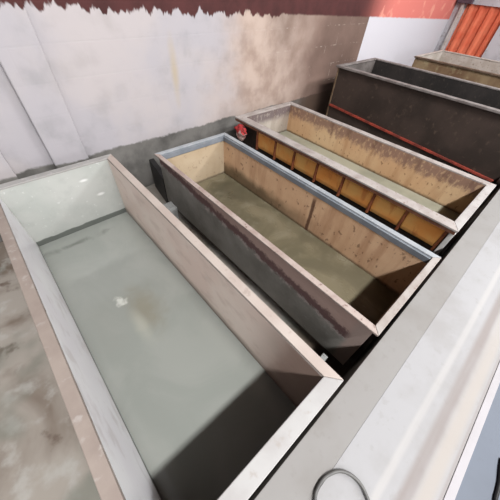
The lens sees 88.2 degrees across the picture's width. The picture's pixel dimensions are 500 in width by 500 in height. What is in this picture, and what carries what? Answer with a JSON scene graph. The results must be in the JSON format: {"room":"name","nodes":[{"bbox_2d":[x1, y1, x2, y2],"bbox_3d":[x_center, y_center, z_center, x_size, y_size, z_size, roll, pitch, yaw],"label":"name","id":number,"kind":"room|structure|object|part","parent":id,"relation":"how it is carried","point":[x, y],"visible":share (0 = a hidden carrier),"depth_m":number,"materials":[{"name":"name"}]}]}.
{"room":"industrial tank workshop","nodes":[
{"label":"industrial tank workshop","id":0,"kind":"room"},
{"bbox_2d":[0,0,457,186],"bbox_3d":[-0.053,-2.953,3.338,14.280,3.430,0.168,-32,57,-29],"label":"wall","id":1,"kind":"structure","parent":0,"point":[137,80],"depth_m":3.18,"materials":[{"name":"white paint"}]},
{"bbox_2d":[0,152,18,241],"bbox_3d":[-3.781,-0.541,0.806,4.060,3.430,0.042,-32,57,-29],"label":"trim","id":2,"kind":"structure","parent":1,"relation":"attached to","point":[7,174],"depth_m":2.50,"materials":[{"name":"grey paint"}]},
{"bbox_2d":[0,0,88,167],"bbox_3d":[-1.885,-1.704,2.036,0.333,3.430,0.063,-32,57,-29],"label":"pillar","id":3,"kind":"structure","parent":1,"relation":"attached to","point":[23,60],"depth_m":2.27,"materials":[{"name":"white paint"}]},
{"bbox_2d":[0,179,499,499],"bbox_3d":[1.010,-0.811,3.883,14.420,0.140,3.473,-32,57,-29],"label":"floor","id":4,"kind":"structure","parent":0,"point":[42,457],"depth_m":1.82,"materials":[{"name":"concrete"}]},
{"bbox_2d":[149,158,168,202],"bbox_3d":[-1.175,-0.899,3.407,0.067,0.413,0.512,-24,54,-24],"label":"plate","id":5,"kind":"object","parent":4,"relation":"on","point":[156,170],"visible":0.66,"depth_m":3.34,"materials":[{"name":"black metal"}]},
{"bbox_2d":[163,201,178,219],"bbox_3d":[-0.955,-0.450,3.131,0.122,0.238,0.153,-32,57,-29],"label":"lump","id":6,"kind":"object","parent":4,"relation":"on","point":[170,206],"visible":0.53,"depth_m":3.05,"materials":[{"name":"grey concrete"}]},
{"bbox_2d":[0,154,343,499],"bbox_3d":[-0.918,0.334,2.046,1.082,0.767,2.937,-32,57,-29],"label":"tank","id":7,"kind":"object","parent":4,"relation":"on","point":[37,210],"visible":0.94,"depth_m":1.75,"materials":[{"name":"grey metal"}]},
{"bbox_3d":[-1.849,-0.742,2.452,1.077,0.020,0.074,-32,57,-29],"label":"rim plate","id":8,"kind":"part","parent":7,"relation":"part of","materials":[{"name":"grey metal"}]},
{"bbox_3d":[-1.274,0.316,1.525,0.064,0.020,2.933,-32,57,-29],"label":"rim plate","id":9,"kind":"part","parent":7,"relation":"part of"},
{"bbox_3d":[-1.857,-0.479,2.711,0.946,0.722,0.028,-32,57,-29],"label":"panel","id":10,"kind":"part","parent":7,"relation":"part of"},
{"bbox_3d":[-1.283,0.553,1.807,0.028,0.722,2.838,-32,57,-29],"label":"panel","id":11,"kind":"part","parent":7,"relation":"part of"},
{"bbox_2d":[39,212,296,499],"bbox_3d":[-0.942,0.559,2.294,0.945,0.038,2.780,-32,57,-29],"label":"liquid","id":12,"kind":"object","parent":7,"relation":"in","point":[196,406],"visible":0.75,"depth_m":2.01,"materials":[{"name":"grey liquid"}]},
{"bbox_3d":[-0.559,0.105,2.280,0.028,0.722,2.838,-32,57,-29],"label":"panel","id":13,"kind":"part","parent":7,"relation":"part of","materials":[{"name":"beige metal"}]},
{"bbox_3d":[-0.518,-0.152,2.019,0.066,0.020,2.933,-32,57,-29],"label":"rim plate","id":14,"kind":"part","parent":7,"relation":"part of","materials":[{"name":"beige metal"}]},
{"bbox_3d":[0.056,0.902,1.094,1.077,0.020,0.081,-32,57,-29],"label":"rim plate","id":15,"kind":"part","parent":7,"relation":"part of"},
{"bbox_2d":[154,133,440,364],"bbox_3d":[0.193,-0.230,2.660,0.968,0.771,2.681,-32,57,-29],"label":"tank","id":16,"kind":"object","parent":4,"relation":"on","point":[396,261],"visible":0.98,"depth_m":2.38,"materials":[{"name":"beige metal"}]},
{"bbox_3d":[-0.661,-1.241,3.009,0.960,0.018,0.048,-32,57,-29],"label":"rim plate","id":17,"kind":"part","parent":16,"relation":"part of","materials":[{"name":"blue paint"}]},
{"bbox_3d":[-0.668,-1.014,3.212,0.854,0.595,0.017,-32,57,-29],"label":"panel","id":18,"kind":"part","parent":16,"relation":"part of","materials":[{"name":"beige metal"}]},
{"bbox_3d":[0.175,-0.064,2.822,0.888,0.017,2.604,-32,57,-29],"label":"plate","id":19,"kind":"part","parent":16,"relation":"part of","materials":[{"name":"grey metal"}]},
{"bbox_3d":[-0.130,-0.070,2.386,0.017,0.595,2.604,-32,57,-29],"label":"panel","id":20,"kind":"part","parent":16,"relation":"part of","materials":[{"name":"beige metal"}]},
{"bbox_3d":[-0.125,-0.273,2.161,0.049,0.018,2.676,-32,57,-29],"label":"rim plate","id":21,"kind":"part","parent":16,"relation":"part of","materials":[{"name":"grey metal"}]},
{"bbox_2d":[197,173,398,323],"bbox_3d":[0.179,-0.101,2.782,0.853,0.090,2.569,-32,57,-29],"label":"liquid","id":22,"kind":"object","parent":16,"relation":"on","point":[368,296],"visible":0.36,"depth_m":2.65,"materials":[{"name":"liquid"}]},
{"bbox_3d":[0.517,-0.471,2.809,0.017,0.595,2.604,-32,57,-29],"label":"panel","id":23,"kind":"part","parent":16,"relation":"part of","materials":[{"name":"beige metal"}]},
{"bbox_3d":[0.555,-0.695,2.606,0.055,0.018,2.676,-32,57,-29],"label":"rim plate","id":24,"kind":"part","parent":16,"relation":"part of","materials":[{"name":"blue paint"}]},
{"bbox_3d":[1.056,0.473,1.983,0.854,0.595,0.017,-32,57,-29],"label":"panel","id":25,"kind":"part","parent":16,"relation":"part of","materials":[{"name":"brown metal"}]},
{"bbox_3d":[1.093,0.272,1.759,0.960,0.018,0.048,-32,57,-29],"label":"rim plate","id":26,"kind":"part","parent":16,"relation":"part of","materials":[{"name":"grey metal"}]},
{"bbox_2d":[320,353,327,360],"bbox_3d":[0.501,0.886,1.953,0.091,0.336,0.042,-32,57,-29],"label":"support block","id":27,"kind":"object","parent":4,"relation":"on","point":[323,356],"visible":0.22,"depth_m":1.84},
{"bbox_2d":[235,102,495,254],"bbox_3d":[1.194,-1.028,3.473,1.175,0.764,2.989,-32,57,-29],"label":"tank","id":28,"kind":"object","parent":4,"relation":"on","point":[458,191],"visible":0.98,"depth_m":3.14,"materials":[{"name":"paint"}]},
{"bbox_2d":[234,124,246,140],"bbox_3d":[-0.127,-1.665,3.656,0.110,0.203,0.235,-32,57,-29],"label":"rag","id":29,"kind":"object","parent":28,"relation":"hanging from","point":[240,129],"visible":1,"depth_m":3.61,"materials":[{"name":"red fabric"}]},
{"bbox_3d":[0.250,-2.111,3.889,1.166,0.021,0.090,-32,57,-29],"label":"rim plate","id":30,"kind":"part","parent":28,"relation":"part of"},
{"bbox_3d":[0.228,-1.444,3.508,0.041,0.240,0.319,-32,57,-29],"label":"pocket panel","id":31,"kind":"part","parent":28,"relation":"part of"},
{"bbox_3d":[0.263,-1.858,4.148,0.955,0.714,0.028,-32,57,-29],"label":"panel","id":32,"kind":"part","parent":28,"relation":"part of","materials":[{"name":"grey metal"}]},
{"bbox_3d":[0.453,-1.250,3.347,0.041,0.240,0.302,-32,57,-29],"label":"pocket panel","id":33,"kind":"part","parent":28,"relation":"part of","materials":[{"name":"orange metal"}]},
{"bbox_3d":[0.682,-1.053,3.184,0.041,0.240,0.332,-32,57,-29],"label":"pocket panel","id":34,"kind":"part","parent":28,"relation":"part of","materials":[{"name":"orange metal"}]},
{"bbox_3d":[0.922,-0.846,3.013,0.041,0.240,0.336,-32,57,-29],"label":"pocket panel","id":35,"kind":"part","parent":28,"relation":"part of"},
{"bbox_3d":[0.848,-0.812,3.232,0.028,0.714,2.880,-32,57,-29],"label":"panel","id":36,"kind":"part","parent":28,"relation":"part of","materials":[{"name":"metal"}]},
{"bbox_3d":[0.827,-1.037,2.946,0.126,0.022,2.986,-32,57,-29],"label":"rim plate","id":37,"kind":"part","parent":28,"relation":"part of","materials":[{"name":"grey metal"}]},
{"bbox_3d":[1.171,-0.631,2.835,0.041,0.240,0.358,-32,57,-29],"label":"pocket panel","id":38,"kind":"part","parent":28,"relation":"part of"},
{"bbox_2d":[279,131,459,220],"bbox_3d":[1.201,-0.903,3.618,0.953,0.311,2.822,-32,57,-29],"label":"liquid","id":39,"kind":"object","parent":28,"relation":"in","point":[448,213],"visible":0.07,"depth_m":3.51,"materials":[{"name":"liquid"}]},
{"bbox_3d":[1.578,-1.264,3.709,0.028,0.714,2.880,-32,57,-29],"label":"panel","id":40,"kind":"part","parent":28,"relation":"part of","materials":[{"name":"metal"}]},
{"bbox_3d":[1.416,-0.419,2.661,0.041,0.240,0.323,-32,57,-29],"label":"pocket panel","id":41,"kind":"part","parent":28,"relation":"part of","materials":[{"name":"orange metal"}]},
{"bbox_3d":[1.619,-1.527,3.463,0.093,0.022,2.983,-32,57,-29],"label":"rim plate","id":42,"kind":"part","parent":28,"relation":"part of","materials":[{"name":"metal"}]},
{"bbox_3d":[1.656,-0.213,2.490,0.041,0.240,0.343,-32,57,-29],"label":"pocket panel","id":43,"kind":"part","parent":28,"relation":"part of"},
{"bbox_3d":[1.781,0.078,2.538,0.071,0.711,0.041,-32,57,-29],"label":"post","id":44,"kind":"part","parent":28,"relation":"part of","materials":[{"name":"metal"}]},
{"bbox_3d":[2.187,-0.441,2.509,1.167,0.021,0.076,-32,57,-29],"label":"rim plate","id":45,"kind":"part","parent":28,"relation":"part of","materials":[{"name":"grey metal"}]},
{"bbox_2d":[326,58,499,183],"bbox_3d":[2.842,-2.126,4.341,1.264,1.190,2.919,-32,57,-29],"label":"tank","id":46,"kind":"object","parent":4,"relation":"on","point":[454,122],"visible":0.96,"depth_m":3.95,"materials":[{"name":"black metal"}]},
{"bbox_3d":[1.931,-3.336,4.589,1.258,0.028,0.077,-32,57,-29],"label":"rim plate","id":47,"kind":"part","parent":46,"relation":"part of","materials":[{"name":"metal"}]},
{"bbox_3d":[1.909,-2.938,4.996,1.085,1.131,0.035,-32,57,-29],"label":"panel","id":48,"kind":"part","parent":46,"relation":"part of","materials":[{"name":"grey concrete"}]},
{"bbox_3d":[2.441,-2.248,3.629,0.088,0.028,2.916,-32,57,-29],"label":"rim plate","id":49,"kind":"part","parent":46,"relation":"part of","materials":[{"name":"metal"}]},
{"bbox_3d":[3.261,-2.389,4.601,0.035,1.131,2.842,-32,57,-29],"label":"panel","id":50,"kind":"part","parent":46,"relation":"part of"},
{"bbox_3d":[3.314,-2.788,4.199,0.091,0.028,2.916,-32,57,-29],"label":"rim plate","id":51,"kind":"part","parent":46,"relation":"part of","materials":[{"name":"metal"}]},
{"bbox_2d":[412,50,499,87],"bbox_3d":[5.059,-3.446,5.785,1.610,1.113,2.716,-32,57,-29],"label":"tank","id":52,"kind":"object","parent":4,"relation":"on","point":[484,71],"visible":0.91,"depth_m":5.60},
{"bbox_3d":[4.205,-4.578,6.018,1.604,0.028,0.056,-32,57,-29],"label":"rim plate","id":53,"kind":"part","parent":52,"relation":"part of","materials":[{"name":"grey concrete"}]},
{"bbox_3d":[4.180,-4.211,6.405,1.470,1.061,0.035,-32,57,-29],"label":"panel","id":54,"kind":"part","parent":52,"relation":"part of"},
{"bbox_3d":[4.519,-3.459,5.013,0.070,0.028,2.713,-32,57,-29],"label":"rim plate","id":55,"kind":"part","parent":52,"relation":"part of","materials":[{"name":"grey concrete"}]},
{"bbox_3d":[5.614,-3.803,6.147,0.035,1.061,2.660,-32,57,-29],"label":"panel","id":56,"kind":"part","parent":52,"relation":"part of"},
{"bbox_3d":[5.664,-4.168,5.761,0.070,0.028,2.712,-32,57,-29],"label":"rim plate","id":57,"kind":"part","parent":52,"relation":"part of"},
{"bbox_2d":[312,221,499,499],"bbox_3d":[2.431,0.123,2.594,14.420,0.661,0.385,-32,57,-29],"label":"floor","id":58,"kind":"structure","parent":0,"point":[411,444],"depth_m":1.38,"materials":[{"name":"concrete"}]},
{"bbox_2d":[313,469,369,499],"bbox_3d":[0.398,1.105,1.056,0.268,0.014,0.318,-2,48,-6],"label":"cable","id":59,"kind":"object","parent":58,"relation":"on","point":[336,471],"visible":1,"depth_m":1.14,"materials":[{"name":"grey rubber"}]},
{"bbox_2d":[443,361,499,499],"bbox_3d":[2.571,0.242,2.493,14.420,0.665,0.035,-32,57,-29],"label":"trim","id":60,"kind":"structure","parent":58,"relation":"attached to","point":[452,490],"depth_m":1.27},
{"bbox_2d":[434,0,499,60],"bbox_3d":[7.315,-4.536,5.407,0.140,3.430,6.202,-32,57,-29],"label":"wall","id":61,"kind":"structure","parent":0,"point":[492,52],"depth_m":6.59,"materials":[{"name":"white paint"}]},
{"bbox_2d":[248,184,499,499],"bbox_3d":[2.247,-0.035,2.725,14.420,0.660,0.167,-32,57,-29],"label":"ledge","id":62,"kind":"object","parent":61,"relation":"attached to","point":[296,476],"depth_m":1.47,"materials":[{"name":"grey concrete"}]},
{"bbox_2d":[439,3,465,50],"bbox_3d":[5.344,-5.567,7.215,0.084,1.932,0.070,-32,57,-29],"label":"trim","id":63,"kind":"structure","parent":61,"relation":"attached to","point":[463,4],"depth_m":6.81,"materials":[{"name":"white paint"}]},
{"bbox_2d":[457,0,473,3],"bbox_3d":[5.394,-6.233,6.450,0.140,0.098,0.336,-32,57,-29],"label":"trim","id":64,"kind":"structure","parent":61,"relation":"attached to","point":[458,1],"depth_m":6.41,"materials":[{"name":"paint"}]},
{"bbox_2d":[445,4,499,57],"bbox_3d":[5.798,-5.640,6.671,0.059,0.974,0.938,-32,57,-29],"label":"door","id":65,"kind":"structure","parent":61,"relation":"in","point":[477,26],"depth_m":6.64,"materials":[{"name":"orange paint"}]},
{"bbox_2d":[455,384,499,499],"bbox_3d":[3.753,1.266,1.654,14.420,0.655,3.514,-32,57,-29],"label":"floor","id":66,"kind":"structure","parent":0,"point":[479,482],"depth_m":1.22,"materials":[{"name":"blue paint"}]},
{"bbox_2d":[493,462,499,499],"bbox_3d":[1.087,1.099,1.131,0.037,0.014,0.374,30,52,21],"label":"hose","id":67,"kind":"object","parent":66,"relation":"on","point":[497,491],"visible":1,"depth_m":1.15,"materials":[{"name":"black rubber"}]}
]}

